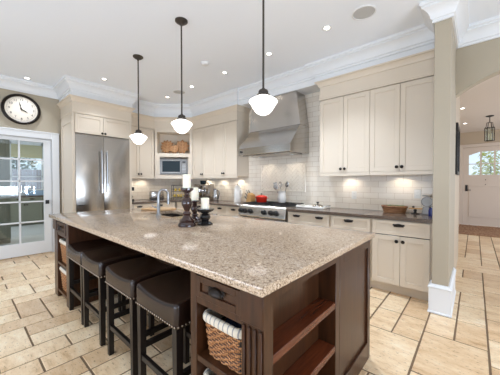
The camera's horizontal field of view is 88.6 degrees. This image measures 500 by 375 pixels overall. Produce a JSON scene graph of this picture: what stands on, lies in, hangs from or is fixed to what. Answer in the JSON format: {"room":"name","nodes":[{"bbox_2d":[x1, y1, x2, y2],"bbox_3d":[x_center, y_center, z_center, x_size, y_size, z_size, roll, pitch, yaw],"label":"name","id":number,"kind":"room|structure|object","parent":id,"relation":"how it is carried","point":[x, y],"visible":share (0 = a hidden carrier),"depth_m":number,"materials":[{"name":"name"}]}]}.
{"room":"kitchen","nodes":[
{"label":"kitchen","id":0,"kind":"room"},
{"bbox_2d":[10,192,25,195],"bbox_3d":[-7.605,-0.237,8.007,0.100,2.800,4.400,1,1,41],"label":"wall","id":1,"kind":"structure","parent":0,"point":[11,193],"depth_m":8.14,"materials":[{"name":"white paint"}]},
{"bbox_2d":[9,140,42,191],"bbox_3d":[-7.248,-0.712,8.338,0.090,1.740,1.080,1,1,41],"label":"window","id":2,"kind":"structure","parent":1,"relation":"in","point":[10,141],"depth_m":8.23,"materials":[{"name":"white paint"}]},
{"bbox_2d":[11,144,41,158],"bbox_3d":[-7.222,-1.171,8.293,0.022,0.418,0.760,1,1,41],"label":"roman shade","id":3,"kind":"object","parent":2,"relation":"attached to","point":[36,151],"visible":1,"depth_m":8.29,"materials":[{"name":"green fabric"}]},
{"bbox_2d":[0,88,61,229],"bbox_3d":[-4.162,-0.315,4.409,0.120,3.080,6.940,1,1,41],"label":"wall","id":4,"kind":"structure","parent":0,"point":[49,121],"depth_m":4.73,"materials":[{"name":"beige paint"}]},
{"bbox_2d":[0,94,40,124],"bbox_3d":[-3.986,-1.366,4.469,0.041,0.530,0.530,1,1,41],"label":"wall clock","id":5,"kind":"object","parent":4,"relation":"attached to","point":[21,109],"visible":1,"depth_m":4.46,"materials":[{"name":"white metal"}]},
{"bbox_2d":[0,135,51,259],"bbox_3d":[-4.030,0.168,4.489,0.095,2.088,0.878,1,1,41],"label":"door","id":6,"kind":"structure","parent":4,"relation":"in","point":[28,248],"depth_m":4.66,"materials":[{"name":"white paint"}]},
{"bbox_2d":[0,127,59,251],"bbox_3d":[-4.057,0.103,4.510,0.154,2.240,1.140,1,1,41],"label":"trim","id":7,"kind":"structure","parent":4,"relation":"attached to","point":[4,131],"depth_m":4.82,"materials":[{"name":"white paint"}]},
{"bbox_2d":[132,130,179,208],"bbox_3d":[-2.409,-0.217,6.271,0.040,2.820,1.590,1,1,41],"label":"wall","id":8,"kind":"structure","parent":0,"point":[142,187],"depth_m":6.30,"materials":[{"name":"tile"}]},
{"bbox_2d":[131,126,154,178],"bbox_3d":[-2.544,-0.763,5.734,0.447,1.130,0.654,1,1,41],"label":"upper cabinet","id":9,"kind":"object","parent":8,"relation":"attached to","point":[143,154],"visible":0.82,"depth_m":5.67,"materials":[{"name":"beige paint"}]},
{"bbox_2d":[59,90,237,116],"bbox_3d":[-1.831,-1.726,5.046,2.510,0.280,2.630,1,1,41],"label":"trim","id":10,"kind":"structure","parent":8,"relation":"attached to","point":[72,92],"depth_m":5.10,"materials":[{"name":"white paint"}]},
{"bbox_2d":[0,0,499,103],"bbox_3d":[-0.444,-1.849,1.130,10.000,0.100,6.960,1,1,41],"label":"ceiling","id":11,"kind":"structure","parent":0,"point":[42,41],"depth_m":3.11,"materials":[{"name":"white paint"}]},
{"bbox_2d":[130,54,146,144],"bbox_3d":[-1.575,-1.224,3.612,0.230,1.235,0.230,1,1,41],"label":"pendant lamp","id":12,"kind":"object","parent":11,"relation":"hanging from","point":[138,138],"visible":1,"depth_m":3.58,"materials":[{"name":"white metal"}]},
{"bbox_2d":[173,90,184,93],"bbox_3d":[-1.385,-1.861,4.999,0.236,0.009,0.236,1,1,41],"label":"ceiling speaker","id":13,"kind":"object","parent":11,"relation":"attached to","point":[174,91],"visible":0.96,"depth_m":5.01,"materials":[{"name":"white paint"}]},
{"bbox_2d":[171,17,191,133],"bbox_3d":[-0.752,-1.211,2.816,0.230,1.235,0.230,1,1,41],"label":"pendant lamp","id":14,"kind":"object","parent":11,"relation":"hanging from","point":[181,125],"visible":1,"depth_m":2.78,"materials":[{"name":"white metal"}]},
{"bbox_2d":[201,61,208,66],"bbox_3d":[-0.666,-1.827,3.788,0.120,0.036,0.120,1,1,41],"label":"smoke detector","id":15,"kind":"object","parent":11,"relation":"attached to","point":[203,63],"visible":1,"depth_m":3.76,"materials":[{"name":"white paint"}]},
{"bbox_2d":[249,0,277,115],"bbox_3d":[0.107,-1.198,2.049,0.230,1.235,0.230,1,1,41],"label":"pendant lamp","id":16,"kind":"object","parent":11,"relation":"hanging from","point":[262,103],"visible":1,"depth_m":2.01,"materials":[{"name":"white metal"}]},
{"bbox_2d":[322,25,331,30],"bbox_3d":[0.881,-1.827,2.935,0.112,0.007,0.112,1,1,41],"label":"recessed light","id":17,"kind":"object","parent":11,"relation":"in","point":[326,27],"visible":1,"depth_m":2.93,"materials":[{"name":"white paint"}]},
{"bbox_2d":[352,5,375,19],"bbox_3d":[1.189,-1.821,2.672,0.236,0.009,0.236,1,1,41],"label":"ceiling speaker","id":18,"kind":"object","parent":11,"relation":"attached to","point":[364,12],"visible":1,"depth_m":2.66,"materials":[{"name":"white paint"}]},
{"bbox_2d":[0,224,499,374],"bbox_3d":[-0.089,1.234,5.357,14.925,0.050,13.860,1,1,41],"label":"floor","id":19,"kind":"structure","parent":0,"point":[40,335],"depth_m":2.28,"materials":[{"name":"tile"}]},
{"bbox_2d":[0,139,10,243],"bbox_3d":[-5.670,-0.016,5.340,0.633,2.450,0.930,1,1,41],"label":"wardrobe","id":20,"kind":"object","parent":19,"relation":"on","point":[5,209],"visible":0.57,"depth_m":5.45,"materials":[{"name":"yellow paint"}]},
{"bbox_2d":[10,197,42,226],"bbox_3d":[-7.061,0.729,8.012,0.633,0.870,0.800,1,1,41],"label":"base cabinet","id":21,"kind":"object","parent":19,"relation":"on","point":[32,211],"visible":0.77,"depth_m":7.85,"materials":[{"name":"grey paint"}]},
{"bbox_2d":[10,195,43,197],"bbox_3d":[-6.816,0.267,8.327,0.665,0.038,1.650,1,1,41],"label":"countertop","id":22,"kind":"structure","parent":21,"relation":"on","point":[13,196],"depth_m":8.02,"materials":[{"name":"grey stone"}]},
{"bbox_2d":[26,189,42,195],"bbox_3d":[-6.933,0.156,8.249,0.320,0.185,0.420,1,1,41],"label":"tub","id":23,"kind":"object","parent":22,"relation":"on","point":[29,192],"visible":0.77,"depth_m":8.14,"materials":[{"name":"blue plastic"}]},
{"bbox_2d":[42,197,43,223],"bbox_3d":[-6.530,0.718,8.617,0.633,0.870,0.800,1,1,41],"label":"base cabinet","id":24,"kind":"object","parent":19,"relation":"on","point":[42,197],"visible":0.02,"depth_m":8.14,"materials":[{"name":"yellow paint"}]},
{"bbox_2d":[67,239,120,324],"bbox_3d":[-1.578,0.912,2.612,0.462,0.686,0.385,1,1,41],"label":"counter stool","id":25,"kind":"object","parent":19,"relation":"on","point":[74,250],"visible":0.51,"depth_m":2.59,"materials":[{"name":"black leather"}]},
{"bbox_2d":[61,112,131,212],"bbox_3d":[-2.978,-0.050,5.010,0.753,2.530,1.014,1,1,41],"label":"tall cabinet","id":26,"kind":"object","parent":19,"relation":"on","point":[73,123],"visible":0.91,"depth_m":4.67,"materials":[{"name":"beige paint"}]},
{"bbox_2d":[57,94,250,129],"bbox_3d":[-1.868,-1.452,5.235,3.677,0.275,1.359,0,1,-11],"label":"trim","id":27,"kind":"structure","parent":26,"relation":"on","point":[70,103],"depth_m":5.06,"materials":[{"name":"beige paint"}]},
{"bbox_2d":[75,134,129,211],"bbox_3d":[-2.954,0.137,4.994,0.775,2.155,0.920,1,1,41],"label":"refrigerator","id":28,"kind":"object","parent":19,"relation":"on","point":[102,174],"visible":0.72,"depth_m":4.72,"materials":[{"name":"silver metal"}]},
{"bbox_2d":[81,245,144,345],"bbox_3d":[-1.230,0.918,2.306,0.462,0.686,0.385,1,1,41],"label":"counter stool","id":29,"kind":"object","parent":19,"relation":"on","point":[96,261],"visible":0.73,"depth_m":2.19,"materials":[{"name":"black leather"}]},
{"bbox_2d":[105,256,180,374],"bbox_3d":[-0.803,0.924,1.932,0.462,0.686,0.385,1,1,41],"label":"counter stool","id":30,"kind":"object","parent":19,"relation":"on","point":[124,277],"visible":0.76,"depth_m":1.84,"materials":[{"name":"black leather"}]},
{"bbox_2d":[132,202,174,207],"bbox_3d":[-2.306,0.766,5.771,0.790,0.872,0.985,1,1,41],"label":"base cabinet","id":31,"kind":"object","parent":19,"relation":"on","point":[163,204],"visible":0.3,"depth_m":5.51,"materials":[{"name":"beige paint"}]},
{"bbox_2d":[132,198,245,206],"bbox_3d":[-1.349,0.314,5.336,2.792,0.040,1.605,1,1,41],"label":"countertop","id":32,"kind":"structure","parent":31,"relation":"on","point":[141,201],"depth_m":5.37,"materials":[{"name":"brown stone"}]},
{"bbox_2d":[149,191,163,199],"bbox_3d":[-2.183,0.184,6.003,0.315,0.196,0.170,-1,1,-37],"label":"toaster","id":33,"kind":"object","parent":32,"relation":"on","point":[152,194],"visible":0.89,"depth_m":5.91,"materials":[{"name":"silver metal"}]},
{"bbox_2d":[171,185,183,199],"bbox_3d":[-1.670,0.113,6.088,0.352,0.335,0.192,0,1,-4],"label":"wire rack","id":34,"kind":"object","parent":32,"relation":"on","point":[173,191],"visible":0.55,"depth_m":5.99,"materials":[{"name":"silver metal"}]},
{"bbox_2d":[194,180,213,200],"bbox_3d":[-1.066,0.064,5.775,0.360,0.445,0.371,1,1,41],"label":"espresso machine","id":35,"kind":"object","parent":32,"relation":"on","point":[205,190],"visible":0.89,"depth_m":5.73,"materials":[{"name":"silver metal"}]},
{"bbox_2d":[212,189,219,200],"bbox_3d":[-0.716,0.159,5.464,0.190,0.265,0.131,1,1,41],"label":"glass jug","id":36,"kind":"object","parent":32,"relation":"on","point":[215,191],"visible":0.94,"depth_m":5.43,"materials":[{"name":"clear glass"}]},
{"bbox_2d":[234,183,241,201],"bbox_3d":[-0.246,0.106,5.157,0.147,0.382,0.182,0,1,-16],"label":"bottle","id":37,"kind":"object","parent":32,"relation":"on","point":[237,190],"visible":0.96,"depth_m":5.12,"materials":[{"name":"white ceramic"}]},
{"bbox_2d":[245,190,254,201],"bbox_3d":[-0.014,0.173,4.963,0.100,0.254,0.301,-1,1,-29],"label":"knife block","id":38,"kind":"object","parent":32,"relation":"on","point":[250,197],"visible":0.93,"depth_m":4.85,"materials":[{"name":"brown wood"}]},
{"bbox_2d":[135,269,190,374],"bbox_3d":[-0.423,0.930,1.598,0.462,0.686,0.385,1,1,41],"label":"counter stool","id":39,"kind":"object","parent":19,"relation":"on","point":[167,296],"visible":0.72,"depth_m":1.53,"materials":[{"name":"black leather"}]},
{"bbox_2d":[177,202,200,210],"bbox_3d":[-1.083,0.766,5.749,1.133,0.872,0.645,1,1,41],"label":"base cabinet","id":40,"kind":"object","parent":19,"relation":"on","point":[179,204],"visible":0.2,"depth_m":5.78,"materials":[{"name":"beige paint"}]},
{"bbox_2d":[53,213,369,374],"bbox_3d":[-0.714,0.810,2.450,3.140,0.897,1.305,1,1,41],"label":"kitchen island","id":41,"kind":"object","parent":19,"relation":"on","point":[317,323],"visible":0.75,"depth_m":1.32,"materials":[{"name":"brown wood"}]},
{"bbox_2d":[58,260,65,268],"bbox_3d":[-1.890,0.851,3.013,0.353,0.025,0.529,1,1,41],"label":"shelf","id":42,"kind":"object","parent":41,"relation":"attached to","point":[60,262],"depth_m":2.85,"materials":[{"name":"brown wood"}]},
{"bbox_2d":[59,238,65,263],"bbox_3d":[-1.959,0.711,2.931,0.342,0.254,0.322,1,1,41],"label":"wicker basket","id":43,"kind":"object","parent":41,"relation":"on","point":[62,241],"visible":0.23,"depth_m":2.83,"materials":[{"name":"brown wicker"}]},
{"bbox_2d":[58,287,66,298],"bbox_3d":[-1.890,1.166,3.018,0.353,0.025,0.529,1,1,41],"label":"shelf","id":44,"kind":"object","parent":41,"relation":"attached to","point":[60,289],"depth_m":2.85,"materials":[{"name":"brown wood"}]},
{"bbox_2d":[59,266,66,291],"bbox_3d":[-1.959,1.026,2.936,0.342,0.254,0.322,1,1,41],"label":"wicker basket","id":45,"kind":"object","parent":41,"relation":"on","point":[62,269],"visible":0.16,"depth_m":2.84,"materials":[{"name":"brown wicker"}]},
{"bbox_2d":[203,368,216,374],"bbox_3d":[-0.034,1.027,1.252,0.280,0.299,0.322,1,1,41],"label":"wicker basket","id":46,"kind":"object","parent":41,"relation":"on","point":[207,371],"visible":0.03,"depth_m":1.23,"materials":[{"name":"brown"}]},
{"bbox_2d":[49,206,374,297],"bbox_3d":[-0.718,0.342,2.453,3.202,0.037,1.341,1,1,41],"label":"island countertop","id":47,"kind":"structure","parent":41,"relation":"on","point":[258,257],"depth_m":1.57,"materials":[{"name":"stone"}]},
{"bbox_2d":[141,207,175,210],"bbox_3d":[-1.247,0.293,3.496,0.420,0.022,0.280,0,1,21],"label":"cutting board","id":48,"kind":"object","parent":47,"relation":"on","point":[148,208],"visible":0.94,"depth_m":3.45,"materials":[{"name":"brown wood"}]},
{"bbox_2d":[151,188,169,215],"bbox_3d":[-1.013,0.163,2.910,0.202,0.304,0.071,0,1,-24],"label":"kitchen faucet","id":49,"kind":"object","parent":47,"relation":"on","point":[163,189],"visible":1,"depth_m":2.89,"materials":[{"name":"silver metal"}]},
{"bbox_2d":[161,213,183,216],"bbox_3d":[-0.940,0.439,3.083,0.590,0.177,0.360,1,1,41],"label":"island sink","id":50,"kind":"object","parent":47,"relation":"in","point":[171,214],"visible":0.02,"depth_m":3.34,"materials":[{"name":"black metal"}]},
{"bbox_2d":[178,188,195,226],"bbox_3d":[-0.536,0.165,2.178,0.151,0.325,0.151,1,1,41],"label":"candle holder","id":51,"kind":"object","parent":47,"relation":"on","point":[187,220],"visible":0.94,"depth_m":2.15,"materials":[{"name":"brown wood"}]},
{"bbox_2d":[183,174,190,187],"bbox_3d":[-0.536,-0.060,2.174,0.070,0.126,0.070,1,1,41],"label":"pillar candle","id":52,"kind":"object","parent":51,"relation":"on","point":[186,177],"visible":1,"depth_m":2.14,"materials":[{"name":"beige wax"}]},
{"bbox_2d":[190,200,200,222],"bbox_3d":[-0.521,0.221,2.418,0.136,0.205,0.136,1,1,41],"label":"candle holder","id":53,"kind":"object","parent":47,"relation":"on","point":[195,217],"visible":0.76,"depth_m":2.39,"materials":[{"name":"brown wood"}]},
{"bbox_2d":[191,187,198,199],"bbox_3d":[-0.521,0.053,2.416,0.070,0.131,0.070,1,1,41],"label":"pillar candle","id":54,"kind":"object","parent":53,"relation":"on","point":[194,194],"visible":0.89,"depth_m":2.38,"materials":[{"name":"beige wax"}]},
{"bbox_2d":[196,208,213,225],"bbox_3d":[-0.396,0.255,2.259,0.160,0.143,0.160,1,1,41],"label":"candle holder","id":55,"kind":"object","parent":47,"relation":"on","point":[204,217],"visible":0.92,"depth_m":2.22,"materials":[{"name":"black wood"}]},
{"bbox_2d":[201,198,208,208],"bbox_3d":[-0.396,0.132,2.256,0.072,0.104,0.072,1,1,41],"label":"pillar candle","id":56,"kind":"object","parent":55,"relation":"on","point":[204,201],"visible":0.99,"depth_m":2.23,"materials":[{"name":"beige wax"}]},
{"bbox_2d":[197,348,241,374],"bbox_3d":[0.033,0.808,1.323,0.294,0.030,0.529,1,1,41],"label":"shelf","id":57,"kind":"object","parent":41,"relation":"attached to","point":[203,356],"depth_m":1.16,"materials":[{"name":"brown wood"}]},
{"bbox_2d":[203,308,241,373],"bbox_3d":[-0.034,0.690,1.246,0.280,0.204,0.322,1,1,41],"label":"wicker basket","id":58,"kind":"object","parent":41,"relation":"on","point":[224,339],"visible":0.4,"depth_m":1.13,"materials":[{"name":"brown wicker"}]},
{"bbox_2d":[225,318,241,327],"bbox_3d":[-0.031,0.650,1.247,0.152,0.101,0.214,1,1,41],"label":"cloth","id":59,"kind":"object","parent":58,"relation":"in","point":[235,324],"visible":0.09,"depth_m":1.18,"materials":[{"name":"blue fabric"}]},
{"bbox_2d":[273,297,334,363],"bbox_3d":[0.246,0.664,1.244,0.102,0.036,0.591,1,1,41],"label":"shelf","id":60,"kind":"object","parent":41,"relation":"attached to","point":[289,331],"depth_m":1.22,"materials":[{"name":"brown wood"}]},
{"bbox_2d":[283,339,334,374],"bbox_3d":[0.246,0.909,1.249,0.102,0.036,0.591,1,1,41],"label":"shelf","id":61,"kind":"object","parent":41,"relation":"attached to","point":[310,361],"depth_m":1.33,"materials":[{"name":"brown wood"}]},
{"bbox_2d":[209,205,239,215],"bbox_3d":[-0.320,0.777,5.079,0.895,0.872,0.645,1,1,41],"label":"base cabinet","id":62,"kind":"object","parent":19,"relation":"on","point":[218,209],"visible":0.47,"depth_m":4.81,"materials":[{"name":"beige paint"}]},
{"bbox_2d":[238,201,303,221],"bbox_3d":[0.359,0.746,4.427,0.971,0.958,0.724,1,1,41],"label":"range cooker","id":63,"kind":"object","parent":19,"relation":"on","point":[276,211],"visible":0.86,"depth_m":4.20,"materials":[{"name":"silver metal"}]},
{"bbox_2d":[255,193,266,201],"bbox_3d":[0.208,0.183,4.612,0.212,0.160,0.250,0,1,-10],"label":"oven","id":64,"kind":"object","parent":63,"relation":"on","point":[260,198],"visible":0.98,"depth_m":4.53,"materials":[{"name":"red metal"}]},
{"bbox_2d":[246,203,300,206],"bbox_3d":[0.403,0.297,4.469,0.931,0.010,0.560,1,1,41],"label":"cooktop","id":65,"kind":"object","parent":63,"relation":"in","point":[254,204],"depth_m":4.24,"materials":[{"name":"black metal"}]},
{"bbox_2d":[277,191,285,202],"bbox_3d":[0.564,0.164,4.525,0.160,0.200,0.160,1,1,41],"label":"utensil crock","id":66,"kind":"object","parent":63,"relation":"on","point":[281,197],"visible":1,"depth_m":4.46,"materials":[{"name":"white ceramic"}]},
{"bbox_2d":[288,211,329,226],"bbox_3d":[1.012,0.797,3.909,0.680,0.872,0.645,1,1,41],"label":"base cabinet","id":67,"kind":"object","parent":19,"relation":"on","point":[293,217],"visible":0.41,"depth_m":3.67,"materials":[{"name":"beige paint"}]},
{"bbox_2d":[286,207,431,222],"bbox_3d":[1.448,0.345,3.527,1.829,0.040,0.632,1,1,41],"label":"countertop","id":68,"kind":"structure","parent":67,"relation":"on","point":[376,214],"depth_m":3.25,"materials":[{"name":"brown stone"}]},
{"bbox_2d":[296,203,330,208],"bbox_3d":[0.988,0.291,4.009,0.532,0.051,0.260,1,1,41],"label":"serving tray","id":69,"kind":"object","parent":68,"relation":"on","point":[297,205],"visible":0.98,"depth_m":3.93,"materials":[{"name":"white ceramic"}]},
{"bbox_2d":[312,202,322,206],"bbox_3d":[1.053,0.264,3.978,0.170,0.084,0.170,1,1,41],"label":"dish","id":70,"kind":"object","parent":69,"relation":"on","point":[317,204],"visible":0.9,"depth_m":3.93,"materials":[{"name":"white ceramic"}]},
{"bbox_2d":[381,205,407,212],"bbox_3d":[1.878,0.281,3.333,0.314,0.092,0.202,1,1,41],"label":"bread basket","id":71,"kind":"object","parent":68,"relation":"on","point":[388,209],"visible":0.99,"depth_m":3.26,"materials":[{"name":"wicker"}]},
{"bbox_2d":[409,206,421,213],"bbox_3d":[2.065,0.280,3.196,0.145,0.100,0.094,1,1,41],"label":"pedestal stand","id":72,"kind":"object","parent":68,"relation":"on","point":[413,207],"visible":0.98,"depth_m":3.18,"materials":[{"name":"brown wood"}]},
{"bbox_2d":[421,195,432,214],"bbox_3d":[2.163,0.215,3.122,0.124,0.232,0.120,1,1,41],"label":"kitchen scale","id":73,"kind":"object","parent":68,"relation":"on","point":[426,202],"visible":0.92,"depth_m":3.09,"materials":[{"name":"grey metal"}]},
{"bbox_2d":[428,206,432,215],"bbox_3d":[2.116,0.277,2.978,0.068,0.114,0.068,1,1,41],"label":"glass jar","id":74,"kind":"object","parent":68,"relation":"on","point":[430,207],"visible":0.56,"depth_m":2.97,"materials":[{"name":"blue glass"}]},
{"bbox_2d":[330,215,372,286],"bbox_3d":[1.465,0.804,3.511,0.522,0.872,0.645,1,1,41],"label":"base cabinet","id":75,"kind":"object","parent":19,"relation":"on","point":[336,221],"visible":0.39,"depth_m":3.26,"materials":[{"name":"beige paint"}]},
{"bbox_2d":[371,218,431,300],"bbox_3d":[1.897,0.811,3.132,0.623,0.872,0.645,1,1,41],"label":"base cabinet","id":76,"kind":"object","parent":19,"relation":"on","point":[401,251],"visible":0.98,"depth_m":2.90,"materials":[{"name":"beige paint"}]},
{"bbox_2d":[432,18,455,286],"bbox_3d":[2.149,-0.288,2.823,0.134,3.080,0.795,1,1,41],"label":"wall pier","id":77,"kind":"object","parent":19,"relation":"on","point":[444,44],"visible":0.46,"depth_m":2.53,"materials":[{"name":"beige paint"}]},
{"bbox_2d":[427,267,455,317],"bbox_3d":[2.132,1.108,2.828,0.194,0.288,0.805,1,1,41],"label":"baseboard","id":78,"kind":"object","parent":77,"relation":"attached to","point":[441,299],"visible":0.85,"depth_m":2.54,"materials":[{"name":"white paint"}]},
{"bbox_2d":[458,224,499,237],"bbox_3d":[6.556,1.178,6.801,1.595,0.012,1.920,1,1,41],"label":"entry rug","id":79,"kind":"object","parent":19,"relation":"on","point":[487,231],"visible":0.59,"depth_m":6.96,"materials":[{"name":"brown fabric"}]},
{"bbox_2d":[180,38,499,266],"bbox_3d":[1.851,-0.303,3.680,9.880,3.080,0.140,1,1,41],"label":"wall","id":80,"kind":"structure","parent":0,"point":[375,191],"depth_m":3.87,"materials":[{"name":"tile"}]},
{"bbox_2d":[155,130,191,178],"bbox_3d":[-1.772,-0.769,6.093,0.850,1.130,0.422,0,1,-4],"label":"upper cabinet","id":81,"kind":"object","parent":80,"relation":"attached to","point":[160,135],"visible":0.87,"depth_m":5.91,"materials":[{"name":"beige paint"}]},
{"bbox_2d":[161,140,172,152],"bbox_3d":[-1.939,-0.959,6.021,0.316,0.331,0.075,0,1,-4],"label":"tray","id":82,"kind":"object","parent":81,"relation":"in","point":[166,145],"visible":0.84,"depth_m":6.01,"materials":[{"name":"brown wicker"}]},
{"bbox_2d":[160,159,187,173],"bbox_3d":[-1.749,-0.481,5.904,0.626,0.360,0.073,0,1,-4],"label":"microwave","id":83,"kind":"object","parent":81,"relation":"in","point":[167,166],"visible":0.98,"depth_m":5.88,"materials":[{"name":"silver metal"}]},
{"bbox_2d":[170,145,178,152],"bbox_3d":[-1.758,-0.895,5.958,0.193,0.206,0.057,0,1,-4],"label":"tray","id":84,"kind":"object","parent":81,"relation":"in","point":[174,149],"visible":0.96,"depth_m":5.95,"materials":[{"name":"brown wicker"}]},
{"bbox_2d":[176,139,188,152],"bbox_3d":[-1.598,-0.965,6.044,0.331,0.343,0.077,0,1,-4],"label":"tray","id":85,"kind":"object","parent":81,"relation":"in","point":[182,146],"visible":0.85,"depth_m":6.03,"materials":[{"name":"brown wicker"}]},
{"bbox_2d":[192,125,213,178],"bbox_3d":[-0.957,-0.764,5.788,0.722,1.130,0.380,1,1,41],"label":"upper cabinet","id":86,"kind":"object","parent":80,"relation":"attached to","point":[202,138],"visible":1,"depth_m":5.66,"materials":[{"name":"beige paint"}]},
{"bbox_2d":[213,120,248,177],"bbox_3d":[-0.419,-0.756,5.316,0.708,1.130,0.380,1,1,41],"label":"upper cabinet","id":87,"kind":"object","parent":80,"relation":"attached to","point":[228,137],"visible":1,"depth_m":5.15,"materials":[{"name":"beige paint"}]},
{"bbox_2d":[0,0,499,113],"bbox_3d":[-0.173,-1.743,3.378,11.866,0.190,4.727,0,1,7],"label":"trim","id":88,"kind":"structure","parent":80,"relation":"attached to","point":[433,11],"depth_m":3.66,"materials":[{"name":"white paint"}]},
{"bbox_2d":[239,91,308,157],"bbox_3d":[0.387,-1.054,4.450,1.086,1.041,0.610,1,1,41],"label":"range hood","id":89,"kind":"object","parent":80,"relation":"attached to","point":[284,131],"visible":0.98,"depth_m":4.27,"materials":[{"name":"silver metal"}]},
{"bbox_2d":[238,79,319,108],"bbox_3d":[0.492,-1.718,4.547,1.640,0.280,0.315,1,1,41],"label":"trim","id":90,"kind":"structure","parent":80,"relation":"attached to","point":[308,87],"depth_m":4.19,"materials":[{"name":"white paint"}]},
{"bbox_2d":[261,162,305,191],"bbox_3d":[0.583,-0.180,4.693,0.980,0.509,0.014,1,1,41],"label":"backsplash","id":91,"kind":"structure","parent":80,"relation":"attached to","point":[293,173],"depth_m":4.65,"materials":[{"name":"beige tile"}]},
{"bbox_2d":[320,90,369,175],"bbox_3d":[1.410,-0.728,3.710,0.702,1.130,0.380,1,1,41],"label":"upper cabinet","id":92,"kind":"object","parent":80,"relation":"attached to","point":[344,120],"visible":1,"depth_m":3.57,"materials":[{"name":"beige paint"}]},
{"bbox_2d":[314,48,433,100],"bbox_3d":[1.652,-1.422,3.470,1.491,0.275,0.407,1,1,41],"label":"trim","id":93,"kind":"structure","parent":92,"relation":"on","point":[419,65],"depth_m":3.26,"materials":[{"name":"beige paint"}]},
{"bbox_2d":[352,191,356,198],"bbox_3d":[1.562,0.115,3.843,0.072,0.116,0.006,1,1,41],"label":"outlet","id":94,"kind":"object","parent":80,"relation":"attached to","point":[354,193],"visible":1,"depth_m":3.84,"materials":[{"name":"white plastic"}]},
{"bbox_2d":[315,43,433,81],"bbox_3d":[1.666,-1.700,3.496,1.512,0.280,0.345,1,1,41],"label":"trim","id":95,"kind":"structure","parent":80,"relation":"attached to","point":[429,46],"depth_m":3.28,"materials":[{"name":"white paint"}]},
{"bbox_2d":[369,76,433,175],"bbox_3d":[1.947,-0.720,3.238,0.724,1.130,0.380,1,1,41],"label":"upper cabinet","id":96,"kind":"object","parent":80,"relation":"attached to","point":[401,114],"visible":0.91,"depth_m":3.11,"materials":[{"name":"beige paint"}]},
{"bbox_2d":[414,189,420,198],"bbox_3d":[2.167,0.084,3.311,0.072,0.116,0.006,1,1,41],"label":"outlet","id":97,"kind":"object","parent":80,"relation":"attached to","point":[417,193],"visible":1,"depth_m":3.31,"materials":[{"name":"white plastic"}]},
{"bbox_2d":[454,96,459,268],"bbox_3d":[3.032,-0.201,3.862,0.135,2.870,1.690,1,1,41],"label":"wall","id":98,"kind":"structure","parent":0,"point":[456,220],"depth_m":3.93,"materials":[{"name":"beige paint"}]},
{"bbox_2d":[455,122,459,174],"bbox_3d":[2.991,-0.533,3.686,0.028,0.700,0.600,1,1,41],"label":"picture frame","id":99,"kind":"object","parent":98,"relation":"attached to","point":[457,146],"visible":0.94,"depth_m":3.47,"materials":[{"name":"black paint"}]},
{"bbox_2d":[460,74,499,132],"bbox_3d":[5.663,-1.701,4.753,3.400,0.100,6.540,1,1,41],"label":"ceiling","id":100,"kind":"structure","parent":0,"point":[482,100],"depth_m":5.25,"materials":[{"name":"beige paint"}]},
{"bbox_2d":[484,115,494,141],"bbox_3d":[5.595,-1.379,5.977,0.183,0.587,0.159,1,1,41],"label":"hanging lantern","id":101,"kind":"object","parent":100,"relation":"hanging from","point":[489,116],"visible":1,"depth_m":5.95,"materials":[{"name":"grey metal"}]},
{"bbox_2d":[460,129,499,211],"bbox_3d":[7.738,-0.258,7.202,3.480,2.870,0.140,1,1,41],"label":"wall","id":102,"kind":"structure","parent":0,"point":[470,137],"depth_m":7.80,"materials":[{"name":"beige paint"}]},
{"bbox_2d":[459,142,499,223],"bbox_3d":[7.081,-0.081,7.672,1.285,2.500,0.025,1,1,41],"label":"trim","id":103,"kind":"structure","parent":102,"relation":"attached to","point":[493,143],"depth_m":8.03,"materials":[{"name":"beige paint"}]},
{"bbox_2d":[462,146,499,226],"bbox_3d":[7.088,-0.035,7.682,1.079,2.387,0.114,1,1,41],"label":"door","id":104,"kind":"structure","parent":102,"relation":"in","point":[481,193],"depth_m":7.77,"materials":[{"name":"beige paint"}]},
{"label":"outside","id":105,"kind":"structure","parent":0,"visible":0},
{"bbox_2d":[12,169,41,189],"bbox_3d":[-8.879,0.199,10.331,0.070,1.850,2.600,1,1,41],"label":"fence","id":106,"kind":"object","parent":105,"point":[23,172],"visible":0.12,"depth_m":10.27,"materials":[{"name":"grey wood"}]},
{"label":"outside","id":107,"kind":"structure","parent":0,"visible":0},
{"bbox_2d":[11,146,37,178],"bbox_3d":[-9.766,-0.543,10.707,1.335,3.424,1.390,1,1,41],"label":"shrub","id":108,"kind":"object","parent":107,"point":[29,163],"visible":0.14,"depth_m":10.79,"materials":[{"name":"green plant"}]},
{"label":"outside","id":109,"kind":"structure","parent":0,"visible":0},
{"bbox_3d":[9.152,1.205,9.685,7.000,0.100,5.400,1,1,41],"label":"ground porch","id":110,"kind":"structure","parent":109,"visible":0},
{"bbox_2d":[471,151,499,174],"bbox_3d":[9.296,-0.199,9.940,1.168,2.761,1.148,0,1,-4],"label":"shrub","id":111,"kind":"object","parent":110,"relation":"on","point":[490,169],"visible":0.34,"depth_m":9.87,"materials":[{"name":"green plant"}]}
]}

